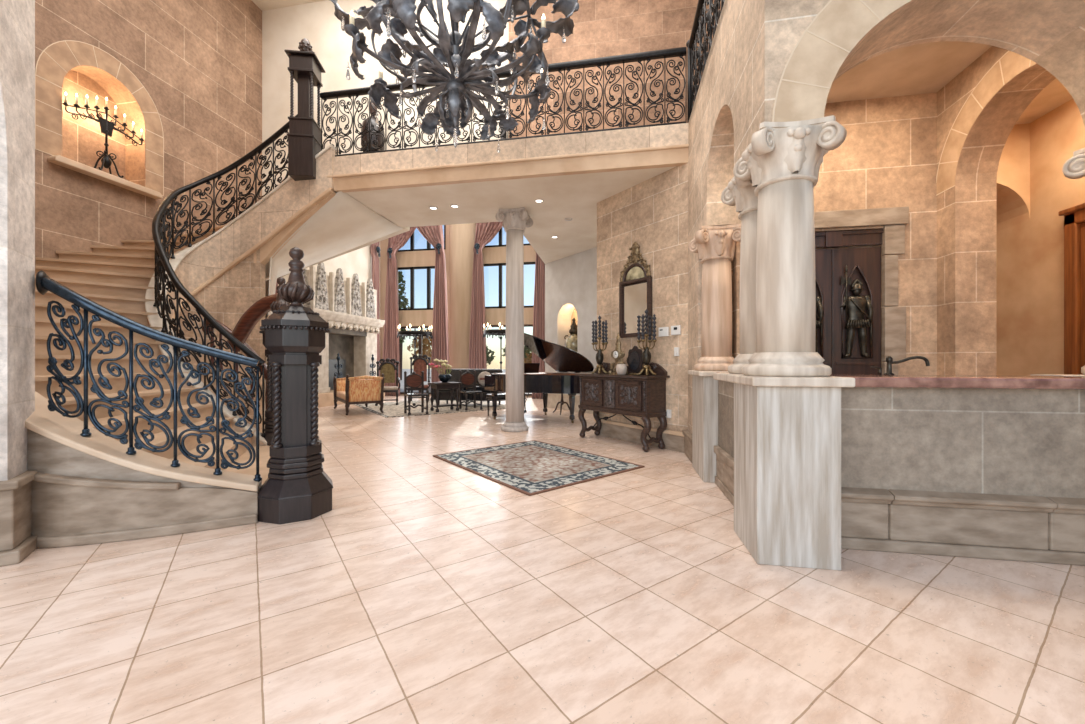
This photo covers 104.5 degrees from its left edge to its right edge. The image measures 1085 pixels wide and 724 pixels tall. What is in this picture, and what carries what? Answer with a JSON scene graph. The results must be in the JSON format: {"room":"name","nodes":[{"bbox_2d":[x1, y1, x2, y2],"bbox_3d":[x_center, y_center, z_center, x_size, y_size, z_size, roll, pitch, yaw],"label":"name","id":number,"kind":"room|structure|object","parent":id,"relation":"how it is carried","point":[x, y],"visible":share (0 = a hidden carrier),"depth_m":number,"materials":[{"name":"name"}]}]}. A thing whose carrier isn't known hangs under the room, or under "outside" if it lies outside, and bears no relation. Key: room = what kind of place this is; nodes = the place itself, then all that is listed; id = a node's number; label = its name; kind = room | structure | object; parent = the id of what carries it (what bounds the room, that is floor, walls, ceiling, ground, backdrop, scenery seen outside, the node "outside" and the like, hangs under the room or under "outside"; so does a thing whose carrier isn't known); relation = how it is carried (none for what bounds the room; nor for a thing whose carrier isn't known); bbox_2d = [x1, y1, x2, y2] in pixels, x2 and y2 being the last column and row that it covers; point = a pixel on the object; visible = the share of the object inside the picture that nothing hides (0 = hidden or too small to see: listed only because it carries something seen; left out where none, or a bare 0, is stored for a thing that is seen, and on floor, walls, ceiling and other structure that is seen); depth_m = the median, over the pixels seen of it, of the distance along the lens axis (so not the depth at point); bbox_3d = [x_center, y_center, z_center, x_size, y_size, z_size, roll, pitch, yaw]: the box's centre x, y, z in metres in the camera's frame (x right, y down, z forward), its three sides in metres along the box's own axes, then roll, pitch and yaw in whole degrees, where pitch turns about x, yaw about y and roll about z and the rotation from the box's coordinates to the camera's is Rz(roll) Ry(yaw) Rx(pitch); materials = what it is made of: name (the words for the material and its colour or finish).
{"room":"mansion entrance foyer","nodes":[
{"label":"mansion entrance foyer","id":0,"kind":"room"},
{"bbox_2d":[0,0,34,480],"bbox_3d":[-3.166,-3.205,2.075,0.400,8.850,1.700,0,0,-35],"label":"wall","id":1,"kind":"structure","parent":0,"point":[17,17],"depth_m":2.65,"materials":[{"name":"stone"}]},
{"bbox_2d":[0,481,31,550],"bbox_3d":[-3.523,0.955,2.618,0.435,0.370,0.470,0,0,-35],"label":"panel","id":2,"kind":"object","parent":1,"relation":"attached to","point":[15,504],"visible":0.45,"depth_m":2.57,"materials":[{"name":"stone"}]},
{"bbox_2d":[0,535,37,566],"bbox_3d":[-3.509,1.180,2.628,0.470,0.080,0.540,0,0,-35],"label":"baseboard","id":3,"kind":"structure","parent":1,"relation":"attached to","point":[16,555],"depth_m":2.55,"materials":[{"name":"stone"}]},
{"bbox_2d":[0,471,37,490],"bbox_3d":[-3.513,0.745,2.625,0.460,0.050,0.520,0,0,-35],"label":"trim","id":4,"kind":"structure","parent":1,"relation":"attached to","point":[16,482],"depth_m":2.57,"materials":[{"name":"stone"}]},
{"bbox_2d":[62,70,124,178],"bbox_3d":[-7.031,-3.630,6.433,0.100,2.100,1.600,0,0,10],"label":"wall","id":5,"kind":"structure","parent":0,"point":[81,138],"depth_m":6.45,"materials":[{"name":"paint"}]},
{"bbox_2d":[35,0,261,258],"bbox_3d":[-6.676,-3.205,7.055,0.420,8.850,4.350,0,0,10],"label":"wall","id":6,"kind":"structure","parent":0,"point":[199,62],"depth_m":7.14,"materials":[{"name":"stone"}]},
{"bbox_2d":[35,40,163,137],"bbox_3d":[-6.594,-4.240,6.355,0.020,0.860,1.580,0,0,10],"label":"trim","id":7,"kind":"structure","parent":6,"relation":"attached to","point":[48,69],"depth_m":6.16,"materials":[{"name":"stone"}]},
{"bbox_2d":[35,75,163,195],"bbox_3d":[-6.591,-3.315,6.354,0.014,0.990,1.600,0,0,10],"label":"trim","id":8,"kind":"structure","parent":6,"relation":"attached to","point":[48,117],"depth_m":5.77,"materials":[{"name":"stone"}]},
{"bbox_2d":[47,155,162,198],"bbox_3d":[-6.686,-2.765,6.371,0.500,0.090,1.360,0,0,10],"label":"sill","id":9,"kind":"structure","parent":6,"relation":"attached to","point":[62,161],"depth_m":6.20,"materials":[{"name":"stone"}]},
{"bbox_2d":[62,92,143,177],"bbox_3d":[-6.546,-3.395,6.306,0.207,1.162,1.012,0,0,10],"label":"candelabrum","id":10,"kind":"object","parent":9,"relation":"on","point":[106,126],"visible":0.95,"depth_m":6.29,"materials":[{"name":"black metal"}]},
{"bbox_2d":[173,248,264,432],"bbox_3d":[-5.100,-0.320,6.250,0.760,3.081,1.514,0,0,21],"label":"wall","id":11,"kind":"structure","parent":0,"point":[228,297],"depth_m":6.71,"materials":[{"name":"stone"}]},
{"bbox_2d":[252,0,323,10],"bbox_3d":[-0.507,-7.705,5.423,14.900,0.150,18.500,0,0,10],"label":"ceiling","id":12,"kind":"structure","parent":0,"point":[264,5],"depth_m":8.94,"materials":[{"name":"beige paint"}]},
{"bbox_2d":[330,0,578,152],"bbox_3d":[-0.830,-4.840,4.008,2.332,5.569,2.332,0,0,10],"label":"chandelier","id":13,"kind":"object","parent":12,"relation":"hanging from","point":[466,74],"visible":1,"depth_m":3.97,"materials":[{"name":"grey metal"}]},
{"bbox_2d":[278,245,379,341],"bbox_3d":[-6.605,-3.205,12.527,0.200,8.850,6.450,0,0,10],"label":"wall","id":14,"kind":"structure","parent":0,"point":[359,261],"depth_m":14.02,"materials":[{"name":"beige paint"}]},
{"bbox_2d":[370,242,380,376],"bbox_3d":[-5.920,-2.380,14.841,0.366,7.200,0.514,0,0,-7],"label":"drape","id":15,"kind":"object","parent":14,"relation":"hanging from","point":[374,248],"visible":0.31,"depth_m":14.85,"materials":[{"name":"fabric"}]},
{"bbox_2d":[262,0,508,280],"bbox_3d":[-3.321,-4.705,8.728,5.600,5.850,0.180,0,0,10],"label":"wall","id":16,"kind":"structure","parent":0,"point":[283,28],"depth_m":8.83,"materials":[{"name":"beige paint"}]},
{"bbox_2d":[380,225,535,396],"bbox_3d":[-2.701,-3.205,15.057,7.000,8.850,0.300,0,0,10],"label":"wall","id":17,"kind":"structure","parent":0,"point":[493,316],"depth_m":15.15,"materials":[{"name":"beige paint"}]},
{"bbox_2d":[397,225,445,393],"bbox_3d":[-4.438,-2.451,15.285,2.000,7.242,0.100,0,0,10],"label":"window","id":18,"kind":"structure","parent":17,"relation":"attached to","point":[420,340],"depth_m":15.25,"materials":[{"name":"clear glass"}]},
{"bbox_2d":[484,228,534,395],"bbox_3d":[-1.140,-2.476,14.698,2.100,7.292,0.100,0,0,10],"label":"window","id":19,"kind":"structure","parent":17,"relation":"attached to","point":[500,265],"depth_m":14.71,"materials":[{"name":"black metal"}]},
{"bbox_2d":[450,223,475,368],"bbox_3d":[-2.826,-3.180,14.927,0.972,8.800,0.576,0,0,10],"label":"pier","id":20,"kind":"object","parent":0,"point":[462,236],"visible":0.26,"depth_m":14.66,"materials":[{"name":"beige paint"}]},
{"bbox_2d":[333,123,687,174],"bbox_3d":[-0.692,-3.030,6.121,5.390,0.300,0.130,0,0,10],"label":"wall","id":21,"kind":"structure","parent":0,"point":[674,134],"depth_m":5.99,"materials":[{"name":"stone"}]},
{"bbox_2d":[345,166,676,263],"bbox_3d":[0.535,-2.920,8.818,6.440,0.480,5.650,0,0,10],"label":"ceiling","id":22,"kind":"structure","parent":0,"point":[576,197],"depth_m":7.06,"materials":[{"name":"beige paint"}]},
{"bbox_2d":[0,395,1084,723],"bbox_3d":[-1.433,1.280,5.639,17.200,0.120,18.600,0,0,10],"label":"floor","id":23,"kind":"structure","parent":0,"point":[430,590],"depth_m":1.99,"materials":[{"name":"tile"}]},
{"bbox_2d":[25,144,402,547],"bbox_3d":[-4.202,-1.066,5.824,4.969,4.572,5.864,0,0,10],"label":"staircase","id":24,"kind":"structure","parent":23,"relation":"on","point":[87,490],"depth_m":4.23,"materials":[{"name":"stone"}]},
{"bbox_2d":[36,270,261,481],"bbox_3d":[-2.848,0.150,3.073,1.347,1.570,0.190,0,0,-16],"label":"stair railing","id":25,"kind":"object","parent":24,"relation":"on","point":[44,283],"visible":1,"depth_m":3.01,"materials":[{"name":"black metal"}]},
{"bbox_2d":[152,114,297,436],"bbox_3d":[-4.486,-1.534,5.926,1.780,4.947,1.883,0,0,-9],"label":"stair railing","id":26,"kind":"object","parent":24,"relation":"on","point":[162,257],"visible":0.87,"depth_m":5.72,"materials":[{"name":"black metal"}]},
{"bbox_2d":[284,38,324,180],"bbox_3d":[-3.705,-3.945,6.572,0.430,2.210,0.430,0,0,-7],"label":"newel post","id":27,"kind":"object","parent":24,"relation":"on","point":[304,135],"visible":0.99,"depth_m":6.41,"materials":[{"name":"brown wood"}]},
{"bbox_2d":[259,277,289,445],"bbox_3d":[-3.395,0.057,5.460,0.504,2.326,0.504,0,0,-29],"label":"newel post","id":28,"kind":"object","parent":23,"relation":"on","point":[268,422],"visible":0.21,"depth_m":5.29,"materials":[{"name":"brown wood"}]},
{"bbox_2d":[201,294,276,417],"bbox_3d":[-4.048,0.098,5.693,1.454,1.985,0.333,0,0,10],"label":"wooden handrail","id":29,"kind":"object","parent":28,"relation":"attached to","point":[250,318],"visible":0.34,"depth_m":5.56,"materials":[{"name":"brown wood"}]},
{"bbox_2d":[258,247,332,523],"bbox_3d":[-2.006,0.143,3.425,0.528,2.155,0.528,0,0,-29],"label":"newel post","id":30,"kind":"object","parent":23,"relation":"on","point":[297,488],"visible":0.99,"depth_m":3.29,"materials":[{"name":"brown wood"}]},
{"bbox_2d":[302,262,384,406],"bbox_3d":[-6.074,-0.780,12.885,0.718,4.000,3.480,0,0,10],"label":"fireplace","id":31,"kind":"object","parent":23,"relation":"on","point":[349,308],"visible":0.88,"depth_m":12.84,"materials":[{"name":"stone"}]},
{"bbox_2d":[306,270,376,318],"bbox_3d":[-6.209,-1.960,12.924,0.438,1.040,3.230,0,0,10],"label":"hood","id":32,"kind":"object","parent":31,"relation":"attached to","point":[308,272],"depth_m":12.32,"materials":[{"name":"white stone"}]},
{"bbox_2d":[311,308,384,326],"bbox_3d":[-6.093,-1.320,12.888,0.678,0.240,3.480,0,0,10],"label":"mantel shelf","id":33,"kind":"object","parent":31,"relation":"attached to","point":[334,316],"depth_m":12.67,"materials":[{"name":"white stone"}]},
{"bbox_2d":[383,227,415,395],"bbox_3d":[-4.864,-2.281,14.993,1.827,7.003,0.292,0,0,10],"label":"drape","id":34,"kind":"object","parent":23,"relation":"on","point":[391,316],"visible":0.67,"depth_m":15.10,"materials":[{"name":"fabric"}]},
{"bbox_2d":[397,324,432,396],"bbox_3d":[-4.303,-0.011,14.174,1.176,2.457,1.178,0,0,10],"label":"candelabrum","id":35,"kind":"object","parent":23,"relation":"on","point":[406,333],"visible":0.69,"depth_m":14.06,"materials":[{"name":"black metal"}]},
{"bbox_2d":[354,400,505,417],"bbox_3d":[-2.988,1.214,11.624,3.500,0.010,3.500,0,0,-35],"label":"oriental rug","id":36,"kind":"object","parent":23,"relation":"on","point":[390,409],"visible":0.57,"depth_m":10.92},
{"bbox_2d":[333,374,384,414],"bbox_3d":[-4.553,0.740,10.391,0.881,0.936,1.851,0,0,-35],"label":"settee","id":37,"kind":"object","parent":36,"relation":"on","point":[365,390],"visible":1,"depth_m":9.75,"materials":[{"name":"orange fabric"}]},
{"bbox_2d":[375,358,400,405],"bbox_3d":[-4.425,0.548,11.974,0.724,1.320,0.669,0,0,-18],"label":"chair","id":38,"kind":"object","parent":36,"relation":"on","point":[387,368],"visible":0.7,"depth_m":12.18,"materials":[{"name":"wood"}]},
{"bbox_2d":[404,371,428,414],"bbox_3d":[-2.949,0.712,9.801,0.470,0.992,0.496,0,0,-30],"label":"chair","id":39,"kind":"object","parent":36,"relation":"on","point":[414,381],"visible":1,"depth_m":9.91,"materials":[{"name":"brown wood"}]},
{"bbox_2d":[407,354,430,401],"bbox_3d":[-3.765,0.483,12.822,0.724,1.450,0.669,0,0,-10],"label":"chair","id":40,"kind":"object","parent":36,"relation":"on","point":[419,364],"visible":0.72,"depth_m":13.05,"materials":[{"name":"brown wood"}]},
{"bbox_2d":[428,382,461,411],"bbox_3d":[-2.427,0.858,10.437,0.680,0.700,0.520,0,0,-35],"label":"table","id":41,"kind":"object","parent":36,"relation":"on","point":[434,385],"visible":1,"depth_m":10.40,"materials":[{"name":"brown wood"}]},
{"bbox_2d":[433,369,504,404],"bbox_3d":[-2.027,0.703,11.717,1.880,1.011,0.820,0,0,10],"label":"sofa","id":42,"kind":"object","parent":36,"relation":"on","point":[444,394],"visible":0.34,"depth_m":11.45,"materials":[{"name":"black leather"}]},
{"bbox_2d":[459,370,482,410],"bbox_3d":[-1.841,0.712,10.772,0.470,0.992,0.496,0,0,-32],"label":"chair","id":43,"kind":"object","parent":36,"relation":"on","point":[467,379],"visible":1,"depth_m":10.88,"materials":[{"name":"brown wood"}]},
{"bbox_2d":[416,225,449,381],"bbox_3d":[-4.155,-2.281,14.633,1.878,7.003,0.292,0,0,10],"label":"drape","id":44,"kind":"object","parent":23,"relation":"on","point":[433,235],"visible":0.71,"depth_m":14.55,"materials":[{"name":"fabric"}]},
{"bbox_2d":[469,221,502,368],"bbox_3d":[-1.640,-2.281,14.418,1.877,7.003,0.292,0,0,10],"label":"drape","id":45,"kind":"object","parent":23,"relation":"on","point":[485,232],"visible":0.66,"depth_m":14.54,"materials":[{"name":"fabric"}]},
{"bbox_2d":[483,323,505,368],"bbox_3d":[-1.349,-0.011,13.648,1.176,2.457,1.178,0,0,10],"label":"candelabrum","id":46,"kind":"object","parent":23,"relation":"on","point":[500,331],"visible":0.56,"depth_m":13.62,"materials":[{"name":"black metal"}]},
{"bbox_2d":[495,207,532,431],"bbox_3d":[-0.496,-0.728,7.534,0.586,3.895,0.586,0,0,10],"label":"stone column","id":47,"kind":"structure","parent":23,"relation":"on","point":[515,221],"depth_m":7.39,"materials":[{"name":"white stone"}]},
{"bbox_2d":[532,253,544,398],"bbox_3d":[-0.709,-2.281,14.019,1.978,7.003,0.292,0,0,10],"label":"drape","id":48,"kind":"object","parent":23,"relation":"on","point":[539,288],"visible":0.23,"depth_m":13.94,"materials":[{"name":"fabric"}]},
{"bbox_2d":[433,440,644,495],"bbox_3d":[-0.119,1.212,5.151,1.676,0.013,2.076,0,0,-39],"label":"oriental rug","id":49,"kind":"object","parent":23,"relation":"on","point":[533,467],"visible":1,"depth_m":4.95,"materials":[{"name":"fabric"}]},
{"bbox_2d":[485,333,593,422],"bbox_3d":[-0.026,0.284,8.685,1.530,1.872,2.121,0,0,-35],"label":"grand piano","id":50,"kind":"object","parent":23,"relation":"on","point":[569,362],"visible":0.8,"depth_m":8.40,"materials":[{"name":"black paint"}]},
{"bbox_2d":[575,362,669,451],"bbox_3d":[1.147,0.611,6.331,0.466,1.218,1.520,0,0,-35],"label":"sideboard","id":51,"kind":"object","parent":23,"relation":"on","point":[643,396],"visible":0.95,"depth_m":5.95,"materials":[{"name":"brown wood"}]},
{"bbox_2d":[591,315,607,373],"bbox_3d":[0.909,-0.277,6.677,0.249,0.928,0.247,0,0,-14],"label":"candelabrum","id":52,"kind":"object","parent":51,"relation":"on","point":[599,356],"visible":1,"depth_m":6.65,"materials":[{"name":"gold metal"}]},
{"bbox_2d":[608,333,627,374],"bbox_3d":[1.136,-0.121,6.299,0.168,0.620,0.320,0,0,-35],"label":"mantel clock","id":53,"kind":"object","parent":51,"relation":"on","point":[617,354],"visible":0.76,"depth_m":6.27,"materials":[{"name":"gold metal"}]},
{"bbox_2d":[595,362,666,375],"bbox_3d":[1.304,0.096,6.440,0.073,0.188,1.440,0,0,-35],"label":"backsplash","id":54,"kind":"structure","parent":51,"relation":"attached to","point":[656,368],"depth_m":6.01,"materials":[{"name":"brown wood"}]},
{"bbox_2d":[626,346,643,374],"bbox_3d":[1.329,-0.021,6.092,0.098,0.434,0.325,0,0,-35],"label":"mirror","id":55,"kind":"object","parent":51,"relation":"on","point":[634,360],"visible":0.82,"depth_m":6.08,"materials":[{"name":"mirror"}]},
{"bbox_2d":[637,309,656,375],"bbox_3d":[1.456,-0.277,5.876,0.249,0.928,0.247,0,0,-14],"label":"candelabrum","id":56,"kind":"object","parent":51,"relation":"on","point":[646,355],"visible":1,"depth_m":5.85,"materials":[{"name":"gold metal"}]},
{"bbox_2d":[688,370,727,482],"bbox_3d":[1.877,0.657,4.521,0.490,1.125,0.720,0,0,10],"label":"stone pedestal","id":57,"kind":"object","parent":23,"relation":"on","point":[704,387],"visible":0.52,"depth_m":4.26,"materials":[{"name":"white stone"}]},
{"bbox_2d":[688,224,740,370],"bbox_3d":[1.906,-0.671,4.597,0.526,1.530,0.526,0,0,10],"label":"stone column","id":58,"kind":"structure","parent":57,"relation":"on","point":[715,246],"depth_m":4.46,"materials":[{"name":"beige stone"}]},
{"bbox_2d":[713,373,854,569],"bbox_3d":[1.609,0.655,2.959,0.550,1.130,1.050,0,0,10],"label":"stone pedestal","id":59,"kind":"object","parent":23,"relation":"on","point":[787,430],"visible":0.92,"depth_m":2.50,"materials":[{"name":"white stone"}]},
{"bbox_2d":[721,176,757,373],"bbox_3d":[1.688,-0.686,3.204,0.526,1.550,0.526,0,0,10],"label":"stone column","id":60,"kind":"structure","parent":59,"relation":"on","point":[740,193],"depth_m":3.15,"materials":[{"name":"white stone"}]},
{"bbox_2d":[733,115,846,376],"bbox_3d":[1.573,-0.686,2.727,0.526,1.550,0.526,0,0,10],"label":"stone column","id":61,"kind":"structure","parent":59,"relation":"on","point":[782,160],"depth_m":2.58,"materials":[{"name":"white stone"}]},
{"bbox_2d":[545,247,596,394],"bbox_3d":[1.282,-0.730,10.149,0.450,3.900,3.600,0,0,-35],"label":"wall","id":62,"kind":"structure","parent":0,"point":[570,281],"depth_m":10.55,"materials":[{"name":"white paint"}]},
{"bbox_2d":[547,393,592,413],"bbox_3d":[1.083,1.020,10.011,0.051,0.400,3.600,0,0,-35],"label":"baseboard","id":63,"kind":"structure","parent":62,"relation":"attached to","point":[553,399],"depth_m":10.78,"materials":[{"name":"white stone"}]},
{"bbox_2d":[564,318,576,351],"bbox_3d":[0.807,-0.511,10.806,0.470,1.260,0.465,0,0,-39],"label":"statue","id":64,"kind":"object","parent":62,"relation":"on","point":[571,340],"visible":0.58,"depth_m":10.68,"materials":[{"name":"beige metal"}]},
{"bbox_2d":[509,0,720,137],"bbox_3d":[2.452,-5.405,7.664,6.260,4.450,0.250,0,0,10],"label":"wall","id":65,"kind":"structure","parent":0,"point":[602,28],"depth_m":7.74,"materials":[{"name":"stone"}]},
{"bbox_2d":[597,163,687,431],"bbox_3d":[1.554,-0.730,6.427,0.300,3.900,1.800,0,0,-35],"label":"wall","id":66,"kind":"structure","parent":0,"point":[652,213],"depth_m":6.03,"materials":[{"name":"stone"}]},
{"bbox_2d":[327,144,688,192],"bbox_3d":[-0.670,-2.757,6.105,5.340,0.185,0.125,0,0,10],"label":"trim","id":67,"kind":"structure","parent":66,"relation":"attached to","point":[670,157],"depth_m":6.01,"materials":[{"name":"stone"}]},
{"bbox_2d":[619,242,651,337],"bbox_3d":[1.395,-1.095,6.336,0.076,1.430,0.620,0,0,-35],"label":"wall mirror","id":68,"kind":"object","parent":66,"relation":"attached to","point":[635,284],"visible":0.96,"depth_m":6.34,"materials":[{"name":"brown wood"}]},
{"bbox_2d":[594,419,683,452],"bbox_3d":[1.426,1.110,6.350,0.050,0.220,1.820,0,0,-35],"label":"baseboard","id":69,"kind":"structure","parent":66,"relation":"attached to","point":[672,442],"depth_m":6.34,"materials":[{"name":"stone"}]},
{"bbox_2d":[688,0,726,126],"bbox_3d":[3.458,-3.130,4.788,3.270,0.100,5.160,0,0,10],"label":"floor","id":70,"kind":"structure","parent":0,"point":[724,5],"depth_m":4.30,"materials":[{"name":"stone"}]},
{"bbox_2d":[686,40,690,122],"bbox_3d":[1.970,-3.740,5.612,0.092,1.120,0.092,0,0,33],"label":"railing post","id":71,"kind":"object","parent":70,"relation":"on","point":[687,43],"visible":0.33,"depth_m":5.59,"materials":[{"name":"black metal"}]},
{"bbox_2d":[688,0,724,111],"bbox_3d":[1.706,-3.707,4.044,0.090,1.030,3.054,0,0,10],"label":"gallery railing","id":72,"kind":"object","parent":70,"relation":"on","point":[701,18],"visible":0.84,"depth_m":4.90,"materials":[{"name":"black metal"}]},
{"bbox_2d":[688,0,740,432],"bbox_3d":[1.906,-0.980,4.399,0.350,4.400,2.430,0,0,10],"label":"wall","id":73,"kind":"structure","parent":0,"point":[714,129],"depth_m":4.40,"materials":[{"name":"stone"}]},
{"bbox_2d":[682,430,691,462],"bbox_3d":[1.860,1.065,5.281,0.090,0.310,0.750,0,0,10],"label":"baseboard","id":74,"kind":"structure","parent":73,"relation":"attached to","point":[687,435],"depth_m":5.28,"materials":[{"name":"stone"}]},
{"bbox_2d":[718,380,733,457],"bbox_3d":[1.770,0.690,3.606,0.220,1.060,1.230,0,0,10],"label":"wall","id":75,"kind":"structure","parent":0,"point":[725,389],"depth_m":3.91,"materials":[{"name":"stone"}]},
{"bbox_2d":[714,445,733,505],"bbox_3d":[1.644,1.030,3.628,0.055,0.380,1.230,0,0,10],"label":"baseboard","id":76,"kind":"structure","parent":75,"relation":"attached to","point":[724,478],"depth_m":3.86,"materials":[{"name":"stone"}]},
{"bbox_2d":[732,93,936,374],"bbox_3d":[3.055,-0.730,4.433,1.940,3.900,0.200,0,0,10],"label":"wall","id":77,"kind":"structure","parent":0,"point":[887,157],"depth_m":4.23,"materials":[{"name":"stone"}]},
{"bbox_2d":[814,207,908,374],"bbox_3d":[3.014,-0.167,4.331,1.305,2.766,0.075,0,0,10],"label":"door frame","id":78,"kind":"structure","parent":77,"relation":"in","point":[893,220],"depth_m":4.22,"materials":[{"name":"stone"}]},
{"bbox_2d":[815,229,882,374],"bbox_3d":[3.013,-0.075,4.371,0.920,2.550,0.116,0,0,10],"label":"door","id":79,"kind":"structure","parent":78,"relation":"attached to","point":[848,280],"depth_m":4.34,"materials":[{"name":"brown wood"}]},
{"bbox_2d":[740,0,1084,157],"bbox_3d":[3.476,-0.980,2.606,4.070,4.400,0.550,0,0,10],"label":"wall","id":80,"kind":"structure","parent":0,"point":[1049,33],"depth_m":2.76,"materials":[{"name":"stone"}]},
{"bbox_2d":[772,0,912,121],"bbox_3d":[2.675,-2.040,2.475,2.440,1.120,0.020,0,0,10],"label":"trim","id":81,"kind":"structure","parent":80,"relation":"attached to","point":[843,23],"depth_m":2.63,"materials":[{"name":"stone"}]},
{"bbox_2d":[826,41,1072,123],"bbox_3d":[3.862,-2.880,5.000,3.950,0.400,4.600,0,0,10],"label":"ceiling","id":82,"kind":"structure","parent":0,"point":[924,68],"depth_m":3.96,"materials":[{"name":"beige paint"}]},
{"bbox_2d":[841,387,1084,538],"bbox_3d":[2.641,0.693,2.749,1.645,1.055,0.200,0,0,10],"label":"wall","id":83,"kind":"structure","parent":0,"point":[1026,442],"depth_m":2.65,"materials":[{"name":"stone"}]},
{"bbox_2d":[830,375,1084,388],"bbox_3d":[2.678,0.128,2.817,1.595,0.068,0.515,0,0,10],"label":"countertop","id":84,"kind":"structure","parent":83,"relation":"on","point":[882,381],"depth_m":2.58,"materials":[{"name":"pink stone"}]},
{"bbox_2d":[871,356,929,374],"bbox_3d":[2.561,0.025,3.018,0.366,0.136,0.058,0,0,10],"label":"bar faucet","id":85,"kind":"object","parent":84,"relation":"on","point":[889,359],"visible":1,"depth_m":3.01,"materials":[{"name":"brown metal"}]},
{"bbox_2d":[841,502,1084,565],"bbox_3d":[3.426,1.065,2.495,3.330,0.310,0.045,0,0,10],"label":"baseboard","id":86,"kind":"structure","parent":83,"relation":"attached to","point":[1042,537],"depth_m":2.62,"materials":[{"name":"stone"}]},
{"bbox_2d":[841,487,1084,513],"bbox_3d":[3.423,0.866,2.478,3.330,0.088,0.080,0,0,10],"label":"trim","id":87,"kind":"structure","parent":83,"relation":"attached to","point":[848,494],"depth_m":2.60,"materials":[{"name":"stone"}]},
{"bbox_2d":[937,46,1055,374],"bbox_3d":[4.033,-0.730,3.852,0.330,3.900,2.400,0,0,10],"label":"wall","id":88,"kind":"structure","parent":0,"point":[967,211],"depth_m":3.92,"materials":[{"name":"stone"}]},
{"bbox_2d":[936,51,1036,195],"bbox_3d":[3.780,-2.090,3.339,0.020,0.860,1.720,0,0,10],"label":"trim","id":89,"kind":"structure","parent":88,"relation":"attached to","point":[1012,64],"depth_m":3.75,"materials":[{"name":"stone"}]},
{"bbox_2d":[997,123,1029,230],"bbox_3d":[4.964,-0.730,5.058,1.200,3.900,0.500,0,0,10],"label":"wall","id":90,"kind":"structure","parent":0,"point":[1013,173],"depth_m":4.75,"materials":[{"name":"paint"}]},
{"bbox_2d":[997,99,1084,374],"bbox_3d":[5.429,-0.730,3.908,0.200,3.900,3.800,0,0,10],"label":"wall","id":91,"kind":"structure","parent":0,"point":[1030,254],"depth_m":4.59,"materials":[{"name":"paint"}]},
{"bbox_2d":[1058,203,1084,374],"bbox_3d":[5.257,-0.165,3.797,0.090,2.770,1.060,0,0,10],"label":"door","id":92,"kind":"structure","parent":91,"relation":"in","point":[1074,217],"depth_m":4.20,"materials":[{"name":"orange wood"}]},
{"bbox_2d":[1030,374,1084,376],"bbox_3d":[3.821,0.655,2.549,0.730,1.130,0.880,0,0,10],"label":"wall","id":93,"kind":"structure","parent":0,"point":[1030,374],"depth_m":2.88,"materials":[{"name":"stone"}]},
{"bbox_2d":[1062,148,1084,374],"bbox_3d":[3.862,-0.686,2.694,0.526,1.550,0.526,0,0,10],"label":"stone column","id":94,"kind":"structure","parent":93,"relation":"on","point":[1074,167],"depth_m":2.90,"materials":[{"name":"white stone"}]},
{"bbox_3d":[0.852,-3.160,6.837,8.520,0.040,1.960,0,0,10],"label":"floor","id":95,"kind":"structure","parent":0,"visible":0},
{"bbox_2d":[361,102,384,151],"bbox_3d":[-3.312,-4.146,8.208,0.440,1.928,0.440,0,0,0],"label":"vase","id":96,"kind":"object","parent":95,"relation":"on","point":[380,140],"visible":0.26,"depth_m":8.04,"materials":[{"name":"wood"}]},
{"bbox_2d":[320,47,686,156],"bbox_3d":[-0.772,-3.707,6.130,5.504,1.030,0.090,0,0,10],"label":"balcony railing","id":97,"kind":"object","parent":95,"relation":"on","point":[680,52],"visible":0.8,"depth_m":5.94,"materials":[{"name":"black metal"}]},
{"label":"outside","id":98,"kind":"structure","parent":0,"visible":0},
{"bbox_2d":[400,369,531,393],"bbox_3d":[2.495,1.320,42.521,70.000,0.120,55.400,0,0,10],"label":"terrace","id":99,"kind":"object","parent":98,"point":[403,370],"depth_m":28.61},
{"bbox_2d":[398,271,409,379],"bbox_3d":[-9.924,-2.540,29.219,1.579,7.612,1.487,0,0,-4],"label":"tree","id":100,"kind":"object","parent":99,"relation":"on","point":[401,304],"visible":0.42,"depth_m":29.11,"materials":[{"name":"green plant"}]},
{"bbox_2d":[407,328,431,367],"bbox_3d":[-5.734,-0.289,22.307,2.606,3.127,2.654,0,0,10],"label":"tree","id":101,"kind":"object","parent":99,"relation":"on","point":[427,350],"visible":0.16,"depth_m":21.82,"materials":[{"name":"green plant"}]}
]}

